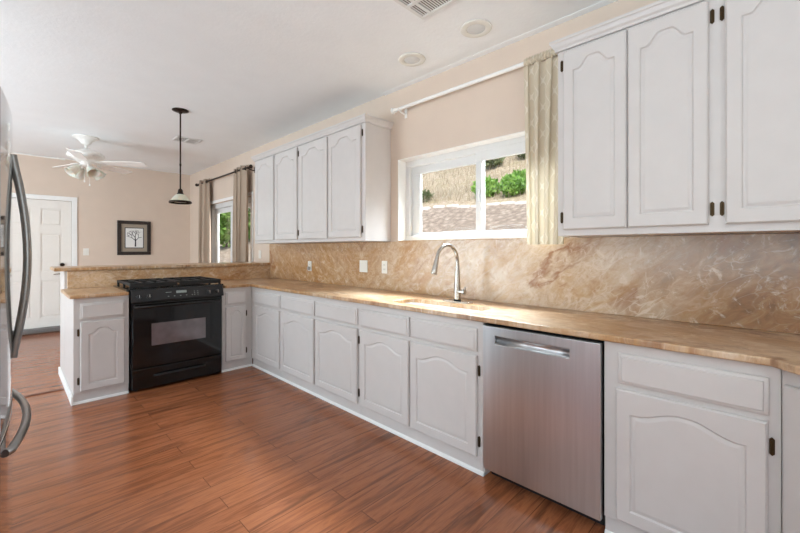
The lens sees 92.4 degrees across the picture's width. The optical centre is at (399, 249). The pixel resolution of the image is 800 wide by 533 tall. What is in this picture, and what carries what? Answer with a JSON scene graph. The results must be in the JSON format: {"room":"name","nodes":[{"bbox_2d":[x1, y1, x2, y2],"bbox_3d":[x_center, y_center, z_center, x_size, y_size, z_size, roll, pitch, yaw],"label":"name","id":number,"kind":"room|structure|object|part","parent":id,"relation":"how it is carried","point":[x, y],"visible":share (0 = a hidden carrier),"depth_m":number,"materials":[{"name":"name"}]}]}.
{"room":"kitchen","nodes":[
{"label":"kitchen","id":0,"kind":"room"},
{"bbox_2d":[13,154,189,265],"bbox_3d":[-6.228,-0.081,5.440,0.150,2.746,6.246,0,0,44],"label":"wall","id":1,"kind":"structure","parent":0,"point":[141,194],"depth_m":6.65,"materials":[{"name":"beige paint"}]},
{"bbox_2d":[13,198,70,329],"bbox_3d":[-5.627,0.251,5.930,0.119,2.059,0.829,0,0,44],"label":"door","id":2,"kind":"structure","parent":1,"relation":"in","point":[50,220],"depth_m":6.00,"materials":[{"name":"white paint"}]},
{"bbox_2d":[13,193,76,265],"bbox_3d":[-5.635,0.219,5.938,0.038,2.144,0.977,0,0,44],"label":"trim","id":3,"kind":"structure","parent":1,"relation":"attached to","point":[28,196],"depth_m":6.23,"materials":[{"name":"white paint"}]},
{"bbox_2d":[83,248,88,254],"bbox_3d":[-5.210,0.037,6.362,0.009,0.118,0.075,0,0,44],"label":"light switch","id":4,"kind":"object","parent":1,"relation":"attached to","point":[85,250],"visible":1,"depth_m":6.36,"materials":[{"name":"white plastic"}]},
{"bbox_2d":[117,220,150,254],"bbox_3d":[-4.734,-0.208,6.834,0.028,0.604,0.500,0,0,44],"label":"picture frame","id":5,"kind":"object","parent":1,"relation":"attached to","point":[133,237],"visible":1,"depth_m":6.82,"materials":[{"name":"brown wood"}]},
{"bbox_2d":[126,228,142,247],"bbox_3d":[-4.735,-0.208,6.834,0.001,0.340,0.260,0,0,44],"label":"print","id":6,"kind":"object","parent":5,"relation":"attached to","point":[134,236],"depth_m":6.84,"materials":[{"name":"grey paper"}]},
{"bbox_2d":[60,265,255,376],"bbox_3d":[-2.643,0.750,4.586,0.425,1.084,2.103,0,0,44],"label":"wall","id":7,"kind":"structure","parent":0,"point":[63,274],"depth_m":3.81,"materials":[{"name":"white paint"}]},
{"bbox_2d":[58,367,72,405],"bbox_3d":[-3.126,1.254,3.577,1.172,0.074,0.014,0,0,44],"label":"baseboard","id":8,"kind":"structure","parent":7,"relation":"attached to","point":[63,380],"depth_m":3.48,"materials":[{"name":"white paint"}]},
{"bbox_2d":[50,262,269,271],"bbox_3d":[-2.665,0.191,4.552,0.491,0.032,2.182,0,0,44],"label":"bar","id":9,"kind":"object","parent":7,"relation":"on","point":[184,265],"visible":1,"depth_m":4.22,"materials":[{"name":"stone"}]},
{"bbox_2d":[67,265,269,288],"bbox_3d":[-2.483,0.293,4.432,0.017,0.168,2.067,0,0,44],"label":"backsplash","id":10,"kind":"structure","parent":7,"relation":"attached to","point":[95,278],"depth_m":4.23,"materials":[{"name":"stone"}]},
{"bbox_2d":[0,0,602,174],"bbox_3d":[-2.385,-1.524,1.709,11.000,0.140,6.300,0,0,44],"label":"ceiling","id":11,"kind":"structure","parent":0,"point":[248,75],"depth_m":2.95,"materials":[{"name":"paint"}]},
{"bbox_2d":[13,134,146,185],"bbox_3d":[-4.097,-1.139,4.926,1.344,0.629,1.301,0,0,44],"label":"ceiling fan","id":12,"kind":"object","parent":11,"relation":"hanging from","point":[86,157],"visible":0.99,"depth_m":4.93,"materials":[{"name":"white metal"}]},
{"bbox_3d":[-4.371,-1.129,4.627,0.145,0.039,0.491,0,0,44],"label":"blade","id":13,"kind":"part","parent":12,"relation":"part of","materials":[{"name":"white wood"}]},
{"bbox_3d":[-4.481,-1.129,5.153,0.490,0.039,0.141,0,0,24],"label":"blade","id":14,"kind":"part","parent":12,"relation":"part of","materials":[{"name":"white wood"}]},
{"bbox_3d":[-4.121,-0.999,4.824,0.146,0.168,0.166,0,0,44],"label":"lamp shade","id":15,"kind":"part","parent":12,"relation":"part of","materials":[{"name":"white glass"}]},
{"bbox_3d":[-3.842,-1.129,4.569,0.141,0.039,0.490,0,0,-30],"label":"blade","id":16,"kind":"part","parent":12,"relation":"part of","materials":[{"name":"white wood"}]},
{"bbox_3d":[-4.208,-0.999,5.019,0.166,0.168,0.146,0,0,44],"label":"lamp shade","id":17,"kind":"part","parent":12,"relation":"part of","materials":[{"name":"white glass"}]},
{"bbox_3d":[-3.926,-0.999,4.911,0.166,0.168,0.146,0,0,44],"label":"lamp shade","id":18,"kind":"part","parent":12,"relation":"part of","materials":[{"name":"white glass"}]},
{"bbox_3d":[-4.013,-0.999,5.106,0.146,0.168,0.166,0,0,44],"label":"lamp shade","id":19,"kind":"part","parent":12,"relation":"part of","materials":[{"name":"white glass"}]},
{"bbox_3d":[-4.016,-1.129,5.417,0.141,0.039,0.490,0,0,6],"label":"blade","id":20,"kind":"part","parent":12,"relation":"part of","materials":[{"name":"white wood"}]},
{"bbox_3d":[-3.621,-1.129,5.056,0.490,0.039,0.141,0,0,-12],"label":"blade","id":21,"kind":"part","parent":12,"relation":"part of","materials":[{"name":"white wood"}]},
{"bbox_2d":[169,108,191,204],"bbox_3d":[-2.289,-0.968,3.996,0.212,0.971,0.212,0,0,44],"label":"pendant light","id":22,"kind":"object","parent":11,"relation":"hanging from","point":[179,198],"visible":1,"depth_m":3.98,"materials":[{"name":"brown metal"}]},
{"bbox_3d":[-2.289,-1.017,3.996,0.020,0.796,0.020,0,0,44],"label":"rod","id":23,"kind":"part","parent":22,"relation":"part of","materials":[{"name":"brown metal"}]},
{"bbox_3d":[-2.289,-0.537,3.996,0.200,0.081,0.200,0,0,44],"label":"lamp shade","id":24,"kind":"part","parent":22,"relation":"part of","materials":[{"name":"white glass"}]},
{"bbox_2d":[172,136,201,144],"bbox_3d":[-2.821,-1.449,5.078,0.260,0.009,0.290,0,0,44],"label":"ceiling vent","id":25,"kind":"object","parent":11,"relation":"in","point":[183,139],"visible":1,"depth_m":5.08,"materials":[{"name":"metal"}]},
{"bbox_2d":[399,52,425,66],"bbox_3d":[0.092,-1.446,2.924,0.206,0.016,0.206,0,0,44],"label":"recessed light","id":26,"kind":"object","parent":11,"relation":"in","point":[411,59],"visible":1,"depth_m":2.91,"materials":[{"name":"beige plastic"}]},
{"bbox_2d":[393,0,456,19],"bbox_3d":[0.147,-1.449,1.985,0.600,0.009,0.600,0,0,44],"label":"ceiling vent","id":27,"kind":"object","parent":11,"relation":"in","point":[422,9],"visible":1,"depth_m":2.27,"materials":[{"name":"metal"}]},
{"bbox_2d":[460,19,491,37],"bbox_3d":[0.499,-1.446,2.515,0.206,0.016,0.206,0,0,44],"label":"recessed light","id":28,"kind":"object","parent":11,"relation":"in","point":[475,28],"visible":1,"depth_m":2.50,"materials":[{"name":"beige plastic"}]},
{"bbox_2d":[12,331,604,532],"bbox_3d":[-2.385,1.352,1.709,11.000,0.120,6.300,0,0,44],"label":"floor","id":29,"kind":"structure","parent":0,"point":[246,449],"depth_m":2.23,"materials":[{"name":"brown wood"}]},
{"bbox_2d":[0,87,31,532],"bbox_3d":[-1.730,0.408,1.164,0.904,1.766,0.880,0,0,44],"label":"refrigerator","id":30,"kind":"object","parent":29,"relation":"on","point":[10,172],"visible":1,"depth_m":1.24,"materials":[{"name":"silver metal"}]},
{"bbox_3d":[-1.488,0.904,1.410,0.904,0.675,0.089,0,0,44],"label":"freezer drawer","id":31,"kind":"part","parent":30,"relation":"part of","materials":[{"name":"silver metal"}]},
{"bbox_3d":[-1.326,0.041,1.251,0.449,1.032,0.089,0,0,44],"label":"door","id":32,"kind":"part","parent":30,"relation":"part of","materials":[{"name":"silver metal"}]},
{"bbox_3d":[-1.449,0.622,1.450,0.756,0.025,0.078,0,0,44],"label":"handle","id":33,"kind":"part","parent":30,"relation":"part of","materials":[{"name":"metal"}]},
{"bbox_3d":[-1.468,0.025,1.481,0.022,0.748,0.062,0,0,44],"label":"handle","id":34,"kind":"part","parent":30,"relation":"part of","materials":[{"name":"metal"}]},
{"bbox_3d":[-1.407,0.025,1.421,0.022,0.748,0.062,0,0,44],"label":"handle","id":35,"kind":"part","parent":30,"relation":"part of","materials":[{"name":"metal"}]},
{"bbox_2d":[13,326,59,335],"bbox_3d":[-5.601,1.249,5.868,0.094,0.084,0.935,0,0,44],"label":"threshold","id":36,"kind":"object","parent":29,"relation":"on","point":[51,328],"visible":0.38,"depth_m":5.90,"materials":[{"name":"silver metal"}]},
{"bbox_2d":[12,388,63,399],"bbox_3d":[-3.530,1.288,3.113,0.044,0.008,1.202,0,0,44],"label":"trim","id":37,"kind":"structure","parent":29,"relation":"on","point":[62,388],"depth_m":3.44,"materials":[{"name":"brown wood"}]},
{"bbox_2d":[64,295,128,404],"bbox_3d":[-2.825,0.850,3.560,0.746,0.882,0.382,0,0,44],"label":"base cabinet","id":38,"kind":"object","parent":29,"relation":"on","point":[96,330],"visible":0.99,"depth_m":3.31,"materials":[{"name":"white paint"}]},
{"bbox_2d":[61,286,128,298],"bbox_3d":[-2.834,0.393,3.547,0.754,0.030,0.406,0,0,44],"label":"countertop","id":39,"kind":"structure","parent":38,"relation":"on","point":[75,293],"depth_m":3.38,"materials":[{"name":"stone"}]},
{"bbox_3d":[-2.579,1.281,3.318,0.014,0.020,0.381,0,0,44],"label":"shoe moulding","id":40,"kind":"part","parent":38,"relation":"part of","materials":[{"name":"white paint"}]},
{"bbox_3d":[-2.563,0.520,3.310,0.020,0.132,0.307,0,0,44],"label":"drawer","id":41,"kind":"part","parent":38,"relation":"part of","materials":[{"name":"white paint"}]},
{"bbox_3d":[-2.563,0.898,3.310,0.020,0.576,0.307,0,0,44],"label":"door","id":42,"kind":"part","parent":38,"relation":"part of","materials":[{"name":"white paint"}]},
{"bbox_2d":[113,276,223,390],"bbox_3d":[-2.343,0.800,3.923,0.736,0.984,0.846,0,0,44],"label":"gas range","id":43,"kind":"object","parent":29,"relation":"on","point":[175,323],"visible":0.98,"depth_m":3.68,"materials":[{"name":"black metal"}]},
{"bbox_2d":[113,276,222,291],"bbox_3d":[-2.381,0.343,3.959,0.630,0.070,0.846,0,0,44],"label":"cooktop","id":44,"kind":"object","parent":43,"relation":"in","point":[129,285],"depth_m":3.81,"materials":[{"name":"black metal"}]},
{"bbox_3d":[-2.134,1.179,3.719,0.027,0.183,0.776,0,0,44],"label":"storage drawer","id":45,"kind":"part","parent":43,"relation":"part of","materials":[{"name":"black metal"}]},
{"bbox_3d":[-2.133,0.783,3.718,0.029,0.587,0.776,0,0,44],"label":"oven door","id":46,"kind":"part","parent":43,"relation":"part of","materials":[{"name":"black metal"}]},
{"bbox_3d":[-2.130,0.421,3.718,0.056,0.112,0.796,0,0,44],"label":"control panel","id":47,"kind":"part","parent":43,"relation":"part of","materials":[{"name":"black plastic"}]},
{"bbox_3d":[-2.103,0.519,3.688,0.064,0.029,0.756,0,0,44],"label":"door handle","id":48,"kind":"part","parent":43,"relation":"part of","materials":[{"name":"black metal"}]},
{"bbox_3d":[-2.113,1.161,3.701,0.043,0.024,0.457,0,0,44],"label":"drawer handle","id":49,"kind":"part","parent":43,"relation":"part of","materials":[{"name":"black plastic"}]},
{"bbox_2d":[222,287,251,371],"bbox_3d":[-2.006,0.850,4.396,0.746,0.882,0.332,0,0,44],"label":"base cabinet","id":50,"kind":"object","parent":29,"relation":"on","point":[236,302],"visible":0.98,"depth_m":4.13,"materials":[{"name":"white paint"}]},
{"bbox_3d":[-1.765,0.520,4.123,0.020,0.132,0.214,0,0,44],"label":"drawer","id":51,"kind":"part","parent":50,"relation":"part of","materials":[{"name":"white paint"}]},
{"bbox_3d":[-1.765,0.898,4.123,0.020,0.576,0.214,0,0,44],"label":"door","id":52,"kind":"part","parent":50,"relation":"part of","materials":[{"name":"white paint"}]},
{"bbox_3d":[-1.759,1.281,4.154,0.014,0.020,0.332,0,0,44],"label":"shoe moulding","id":53,"kind":"part","parent":50,"relation":"part of","materials":[{"name":"white paint"}]},
{"bbox_2d":[252,287,281,379],"bbox_3d":[-1.214,0.850,4.232,0.655,0.882,0.606,0,0,44],"label":"base cabinet","id":54,"kind":"object","parent":29,"relation":"on","point":[266,303],"visible":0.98,"depth_m":3.98,"materials":[{"name":"white paint"}]},
{"bbox_3d":[-1.408,1.281,4.034,0.654,0.020,0.014,0,0,44],"label":"shoe moulding","id":55,"kind":"part","parent":54,"relation":"part of","materials":[{"name":"white paint"}]},
{"bbox_3d":[-1.387,0.898,3.990,0.541,0.576,0.020,0,0,44],"label":"door","id":56,"kind":"part","parent":54,"relation":"part of","materials":[{"name":"white paint"}]},
{"bbox_3d":[-1.387,0.520,3.990,0.541,0.132,0.020,0,0,44],"label":"drawer","id":57,"kind":"part","parent":54,"relation":"part of","materials":[{"name":"white paint"}]},
{"bbox_2d":[280,291,360,416],"bbox_3d":[-0.545,0.850,3.575,1.218,0.882,0.606,0,0,44],"label":"base cabinet","id":58,"kind":"object","parent":29,"relation":"on","point":[320,337],"visible":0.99,"depth_m":3.27,"materials":[{"name":"white paint"}]},
{"bbox_3d":[-0.966,0.898,3.577,0.584,0.576,0.020,0,0,44],"label":"door","id":59,"kind":"part","parent":58,"relation":"part of","materials":[{"name":"white paint"}]},
{"bbox_3d":[-0.966,0.520,3.577,0.584,0.132,0.020,0,0,44],"label":"drawer","id":60,"kind":"part","parent":58,"relation":"part of","materials":[{"name":"white paint"}]},
{"bbox_3d":[-0.739,1.281,3.378,1.217,0.020,0.014,0,0,44],"label":"shoe moulding","id":61,"kind":"part","parent":58,"relation":"part of","materials":[{"name":"white paint"}]},
{"bbox_3d":[-0.533,0.898,3.152,0.569,0.576,0.020,0,0,44],"label":"door","id":62,"kind":"part","parent":58,"relation":"part of","materials":[{"name":"white paint"}]},
{"bbox_3d":[-0.533,0.520,3.152,0.569,0.132,0.020,0,0,44],"label":"drawer","id":63,"kind":"part","parent":58,"relation":"part of","materials":[{"name":"white paint"}]},
{"bbox_2d":[360,303,489,476],"bbox_3d":[0.281,0.850,2.765,1.095,0.882,0.606,0,0,44],"label":"base cabinet","id":64,"kind":"object","parent":29,"relation":"on","point":[421,374],"visible":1,"depth_m":2.47,"materials":[{"name":"white paint"}]},
{"bbox_3d":[-0.120,0.898,2.748,0.504,0.576,0.020,0,0,44],"label":"door","id":65,"kind":"part","parent":64,"relation":"part of","materials":[{"name":"white paint"}]},
{"bbox_3d":[-0.120,0.520,2.748,0.504,0.132,0.020,0,0,44],"label":"drawer","id":66,"kind":"part","parent":64,"relation":"part of","materials":[{"name":"white paint"}]},
{"bbox_3d":[0.088,1.281,2.567,1.094,0.020,0.014,0,0,44],"label":"shoe moulding","id":67,"kind":"part","parent":64,"relation":"part of","materials":[{"name":"white paint"}]},
{"bbox_3d":[0.256,0.898,2.379,0.516,0.576,0.020,0,0,44],"label":"door","id":68,"kind":"part","parent":64,"relation":"part of","materials":[{"name":"white paint"}]},
{"bbox_3d":[0.256,0.520,2.379,0.516,0.132,0.020,0,0,44],"label":"drawer","id":69,"kind":"part","parent":64,"relation":"part of","materials":[{"name":"white paint"}]},
{"bbox_2d":[483,323,604,525],"bbox_3d":[0.889,0.856,2.150,0.615,0.871,0.594,0,0,44],"label":"dishwasher","id":70,"kind":"object","parent":29,"relation":"on","point":[543,392],"visible":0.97,"depth_m":1.90,"materials":[{"name":"silver metal"}]},
{"bbox_3d":[0.668,0.494,1.965,0.396,0.041,0.017,0,0,44],"label":"pocket handle","id":71,"kind":"part","parent":70,"relation":"part of","materials":[{"name":"silver metal"}]},
{"bbox_3d":[0.762,1.250,2.023,0.600,0.083,0.060,0,0,44],"label":"toe panel","id":72,"kind":"part","parent":70,"relation":"part of","materials":[{"name":"black plastic"}]},
{"bbox_2d":[604,341,780,532],"bbox_3d":[1.327,0.850,1.740,0.569,0.882,0.606,0,0,44],"label":"base cabinet","id":73,"kind":"object","parent":29,"relation":"on","point":[692,443],"visible":0.97,"depth_m":1.51,"materials":[{"name":"white paint"}]},
{"bbox_3d":[1.127,0.898,1.525,0.484,0.576,0.020,0,0,44],"label":"door","id":74,"kind":"part","parent":73,"relation":"part of","materials":[{"name":"white paint"}]},
{"bbox_3d":[1.131,0.520,1.520,0.477,0.132,0.020,0,0,44],"label":"drawer","id":75,"kind":"part","parent":73,"relation":"part of","materials":[{"name":"white paint"}]},
{"bbox_2d":[781,370,799,532],"bbox_3d":[1.746,0.850,1.035,1.012,0.882,1.024,0,0,44],"label":"base cabinet","id":76,"kind":"object","parent":29,"relation":"on","point":[790,382],"visible":0.89,"depth_m":1.29,"materials":[{"name":"white paint"}]},
{"bbox_2d":[221,278,799,374],"bbox_3d":[-0.247,0.393,2.502,5.912,0.030,1.723,0,0,44],"label":"countertop","id":77,"kind":"structure","parent":76,"relation":"on","point":[779,350],"depth_m":1.94,"materials":[{"name":"stone"}]},
{"bbox_2d":[406,302,478,311],"bbox_3d":[0.268,0.494,2.644,0.760,0.173,0.280,0,0,44],"label":"sink","id":78,"kind":"object","parent":77,"relation":"in","point":[413,303],"visible":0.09,"depth_m":2.76,"materials":[{"name":"white ceramic"}]},
{"bbox_2d":[431,243,472,303],"bbox_3d":[0.325,0.167,2.673,0.250,0.422,0.317,0,0,44],"label":"kitchen faucet","id":79,"kind":"object","parent":77,"relation":"on","point":[458,291],"visible":1,"depth_m":2.74,"materials":[{"name":"silver metal"}]},
{"bbox_3d":[0.332,0.036,2.681,0.025,0.160,0.258,0,0,44],"label":"spout","id":80,"kind":"part","parent":79,"relation":"part of","materials":[{"name":"silver metal"}]},
{"bbox_3d":[0.414,0.374,2.764,0.250,0.008,0.062,0,0,44],"label":"deck plate","id":81,"kind":"part","parent":79,"relation":"part of","materials":[{"name":"silver metal"}]},
{"bbox_3d":[0.445,0.292,2.733,0.052,0.055,0.037,0,0,44],"label":"lever handle","id":82,"kind":"part","parent":79,"relation":"part of","materials":[{"name":"silver metal"}]},
{"bbox_2d":[190,0,772,262],"bbox_3d":[-0.199,-0.081,3.782,10.780,2.746,0.170,0,0,44],"label":"wall","id":83,"kind":"structure","parent":0,"point":[493,107],"depth_m":3.11,"materials":[{"name":"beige paint"}]},
{"bbox_2d":[195,164,254,185],"bbox_3d":[-2.859,-1.149,6.182,2.244,0.092,0.126,0,0,44],"label":"curtain rod","id":84,"kind":"object","parent":83,"relation":"attached to","point":[250,165],"visible":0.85,"depth_m":5.86,"materials":[{"name":"brown metal"}]},
{"bbox_2d":[198,178,210,262],"bbox_3d":[-3.438,0.022,6.705,0.453,2.480,0.121,0,0,44],"label":"curtain","id":85,"kind":"object","parent":84,"relation":"hanging from","point":[204,225],"visible":0.52,"depth_m":6.62,"materials":[{"name":"beige fabric"}]},
{"bbox_2d":[232,165,248,261],"bbox_3d":[-2.348,0.022,5.627,0.439,2.480,0.119,0,0,44],"label":"curtain","id":86,"kind":"object","parent":84,"relation":"hanging from","point":[240,248],"visible":0.56,"depth_m":5.55,"materials":[{"name":"beige fabric"}]},
{"bbox_2d":[210,196,250,262],"bbox_3d":[-2.747,0.220,6.275,1.808,2.023,0.080,0,0,44],"label":"window","id":87,"kind":"structure","parent":83,"relation":"in","point":[216,209],"depth_m":6.73,"materials":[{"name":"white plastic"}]},
{"bbox_3d":[-2.969,0.230,6.519,0.868,1.881,0.034,0,0,44],"label":"sash","id":88,"kind":"part","parent":87,"relation":"part of","materials":[{"name":"white plastic"}]},
{"bbox_3d":[-2.454,0.230,5.961,0.808,1.881,0.034,0,0,44],"label":"sash","id":89,"kind":"part","parent":87,"relation":"part of","materials":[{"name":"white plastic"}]},
{"bbox_2d":[210,191,252,261],"bbox_3d":[-2.808,0.222,6.213,1.910,2.130,0.012,0,0,44],"label":"trim","id":90,"kind":"structure","parent":83,"relation":"attached to","point":[249,193],"depth_m":5.57,"materials":[{"name":"white paint"}]},
{"bbox_2d":[251,113,393,243],"bbox_3d":[-0.967,-0.621,4.173,2.207,1.090,0.344,0,0,44],"label":"upper cabinet","id":91,"kind":"object","parent":83,"relation":"attached to","point":[332,184],"visible":1,"depth_m":3.67,"materials":[{"name":"white paint"}]},
{"bbox_3d":[-1.636,-0.602,4.624,0.469,0.984,0.020,0,0,44],"label":"door","id":92,"kind":"part","parent":91,"relation":"part of","materials":[{"name":"white paint"}]},
{"bbox_3d":[-1.272,-0.602,4.266,0.484,0.984,0.020,0,0,44],"label":"door","id":93,"kind":"part","parent":91,"relation":"part of","materials":[{"name":"white paint"}]},
{"bbox_3d":[-0.883,-0.602,3.885,0.499,0.984,0.020,0,0,44],"label":"door","id":94,"kind":"part","parent":91,"relation":"part of","materials":[{"name":"white paint"}]},
{"bbox_3d":[-0.967,-1.137,4.173,2.207,0.058,0.344,0,0,44],"label":"crown moulding","id":95,"kind":"part","parent":91,"relation":"part of","materials":[{"name":"white paint"}]},
{"bbox_3d":[-0.514,-0.602,3.523,0.480,0.984,0.020,0,0,44],"label":"door","id":96,"kind":"part","parent":91,"relation":"part of","materials":[{"name":"white paint"}]},
{"bbox_2d":[390,62,523,117],"bbox_3d":[0.506,-1.215,2.893,1.574,0.094,0.110,0,0,44],"label":"curtain rod","id":97,"kind":"object","parent":83,"relation":"attached to","point":[393,110],"visible":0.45,"depth_m":2.92,"materials":[{"name":"white paint"}]},
{"bbox_2d":[523,49,563,244],"bbox_3d":[0.934,-0.651,2.437,0.311,1.237,0.055,0,0,44],"label":"curtain","id":98,"kind":"object","parent":97,"relation":"hanging from","point":[540,79],"visible":0.8,"depth_m":2.46,"materials":[{"name":"beige fabric"}]},
{"bbox_2d":[398,131,569,240],"bbox_3d":[0.576,-0.445,3.003,1.523,0.741,0.187,0,0,44],"label":"window","id":99,"kind":"structure","parent":83,"relation":"in","point":[410,169],"depth_m":3.17,"materials":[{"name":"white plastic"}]},
{"bbox_3d":[0.392,-0.441,3.280,0.760,0.661,0.030,0,0,44],"label":"sash","id":100,"kind":"part","parent":99,"relation":"part of","materials":[{"name":"white plastic"}]},
{"bbox_3d":[0.551,-0.077,2.978,1.523,0.006,0.116,0,0,44],"label":"sill","id":101,"kind":"part","parent":99,"relation":"part of","materials":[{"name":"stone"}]},
{"bbox_3d":[0.853,-0.441,2.778,0.698,0.661,0.030,0,0,44],"label":"sash","id":102,"kind":"part","parent":99,"relation":"part of","materials":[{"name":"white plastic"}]},
{"bbox_2d":[382,0,617,95],"bbox_3d":[0.603,-1.450,2.842,2.120,0.007,0.048,0,0,44],"label":"trim","id":103,"kind":"structure","parent":83,"relation":"attached to","point":[604,2],"depth_m":2.67,"materials":[{"name":"paint"}]},
{"bbox_2d":[269,233,799,333],"bbox_3d":[0.351,0.152,3.112,5.912,0.452,0.015,0,0,44],"label":"backsplash","id":104,"kind":"structure","parent":83,"relation":"attached to","point":[746,281],"depth_m":2.27,"materials":[{"name":"stone"}]},
{"bbox_2d":[308,261,311,270],"bbox_3d":[-1.055,0.192,4.473,0.072,0.115,0.009,0,0,44],"label":"power outlet","id":105,"kind":"object","parent":104,"relation":"attached to","point":[309,262],"visible":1,"depth_m":4.46,"materials":[{"name":"white plastic"}]},
{"bbox_2d":[360,260,367,271],"bbox_3d":[-0.362,0.164,3.794,0.118,0.118,0.009,0,0,44],"label":"light switch","id":106,"kind":"object","parent":104,"relation":"attached to","point":[363,263],"visible":1,"depth_m":3.79,"materials":[{"name":"white plastic"}]},
{"bbox_2d":[382,261,386,273],"bbox_3d":[-0.146,0.164,3.581,0.072,0.118,0.009,0,0,44],"label":"power outlet","id":107,"kind":"object","parent":104,"relation":"attached to","point":[384,263],"visible":1,"depth_m":3.58,"materials":[{"name":"white plastic"}]},
{"bbox_2d":[549,0,799,236],"bbox_3d":[1.484,-0.621,1.768,1.469,1.090,0.344,0,0,44],"label":"upper cabinet","id":108,"kind":"object","parent":83,"relation":"attached to","point":[676,117],"visible":1,"depth_m":1.75,"materials":[{"name":"white paint"}]},
{"bbox_3d":[1.019,-0.602,2.020,0.311,0.984,0.020,0,0,44],"label":"door","id":109,"kind":"part","parent":108,"relation":"part of","materials":[{"name":"white paint"}]},
{"bbox_3d":[1.484,-1.137,1.768,1.469,0.058,0.344,0,0,44],"label":"crown moulding","id":110,"kind":"part","parent":108,"relation":"part of","materials":[{"name":"white paint"}]},
{"bbox_3d":[1.246,-0.602,1.797,0.314,0.984,0.020,0,0,44],"label":"door","id":111,"kind":"part","parent":108,"relation":"part of","materials":[{"name":"white paint"}]},
{"bbox_3d":[1.509,-0.602,1.539,0.310,0.984,0.020,0,0,44],"label":"door","id":112,"kind":"part","parent":108,"relation":"part of","materials":[{"name":"white paint"}]},
{"label":"outside","id":113,"kind":"structure","parent":0,"visible":0},
{"bbox_2d":[219,155,526,262],"bbox_3d":[0.753,-4.033,19.655,54.450,10.233,23.680,0,0,44],"label":"ground","id":114,"kind":"structure","parent":113,"point":[502,216],"depth_m":7.87,"materials":[{"name":"beige soil"}]},
{"bbox_2d":[219,208,249,246],"bbox_3d":[-5.080,-1.738,11.380,2.357,3.560,2.441,0,0,44],"label":"tree","id":115,"kind":"object","parent":114,"relation":"on","point":[224,218],"visible":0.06,"depth_m":10.91,"materials":[{"name":"green plant"}]},
{"bbox_2d":[422,189,434,202],"bbox_3d":[0.578,-1.327,9.654,0.625,0.411,0.486,0,0,44],"label":"shrub","id":116,"kind":"object","parent":114,"relation":"on","point":[426,194],"visible":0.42,"depth_m":9.54,"materials":[{"name":"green plant"}]},
{"bbox_2d":[433,205,445,207],"bbox_3d":[0.865,-0.931,8.451,0.290,0.088,0.102,0,0,41],"label":"edging stone","id":117,"kind":"object","parent":114,"relation":"on","point":[436,206],"visible":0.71,"depth_m":8.39,"materials":[{"name":"white stone"}]},
{"bbox_2d":[446,204,458,206],"bbox_3d":[1.138,-0.934,8.301,0.290,0.088,0.103,0,0,41],"label":"edging stone","id":118,"kind":"object","parent":114,"relation":"on","point":[452,205],"visible":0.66,"depth_m":8.24,"materials":[{"name":"white stone"}]},
{"bbox_2d":[457,205,469,207],"bbox_3d":[1.342,-0.891,8.081,0.290,0.083,0.102,0,0,44],"label":"edging stone","id":119,"kind":"object","parent":114,"relation":"on","point":[460,206],"visible":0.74,"depth_m":8.02,"materials":[{"name":"white stone"}]},
{"bbox_2d":[422,155,525,204],"bbox_3d":[0.995,-2.526,13.428,11.741,3.394,7.573,0,0,44],"label":"dry grass","id":120,"kind":"structure","parent":114,"relation":"on","point":[445,192],"depth_m":11.96,"materials":[{"name":"plant"}]},
{"bbox_2d":[471,175,500,197],"bbox_3d":[1.913,-1.354,8.544,0.646,0.611,0.791,0,0,44],"label":"shrub","id":121,"kind":"object","parent":114,"relation":"on","point":[491,185],"visible":0.59,"depth_m":8.38,"materials":[{"name":"green plant"}]},
{"bbox_2d":[487,202,500,204],"bbox_3d":[1.904,-0.911,7.797,0.290,0.082,0.100,0,-2,41],"label":"edging stone","id":122,"kind":"object","parent":114,"relation":"on","point":[495,203],"visible":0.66,"depth_m":7.73,"materials":[{"name":"white stone"}]},
{"bbox_2d":[485,157,505,169],"bbox_3d":[3.005,-2.981,12.879,1.088,0.928,0.986,0,0,6],"label":"shrub","id":123,"kind":"object","parent":114,"relation":"on","point":[497,161],"visible":0.34,"depth_m":12.66,"materials":[{"name":"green plant"}]},
{"bbox_2d":[501,201,514,203],"bbox_3d":[2.150,-0.912,7.619,0.290,0.090,0.100,0,0,43],"label":"edging stone","id":124,"kind":"object","parent":114,"relation":"on","point":[506,202],"visible":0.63,"depth_m":7.56,"materials":[{"name":"white stone"}]},
{"bbox_2d":[498,174,525,196],"bbox_3d":[2.405,-1.327,8.114,0.656,0.603,0.846,0,0,44],"label":"shrub","id":125,"kind":"object","parent":114,"relation":"on","point":[515,184],"visible":0.91,"depth_m":7.95,"materials":[{"name":"green plant"}]},
{"bbox_2d":[512,168,525,182],"bbox_3d":[2.785,-1.581,8.833,0.716,0.586,0.791,0,0,44],"label":"shrub","id":126,"kind":"object","parent":114,"relation":"on","point":[522,173],"visible":0.06,"depth_m":8.62,"materials":[{"name":"green plant"}]},
{"bbox_2d":[514,201,525,203],"bbox_3d":[2.356,-0.887,7.400,0.290,0.087,0.103,0,0,45],"label":"edging stone","id":127,"kind":"object","parent":114,"relation":"on","point":[519,202],"visible":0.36,"depth_m":7.37,"materials":[{"name":"white stone"}]},
{"bbox_2d":[517,153,525,158],"bbox_3d":[4.255,-3.290,12.484,1.149,0.882,0.967,0,0,44],"label":"shrub","id":128,"kind":"object","parent":114,"relation":"on","point":[524,154],"visible":0.02,"depth_m":12.56,"materials":[{"name":"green plant"}]}
]}

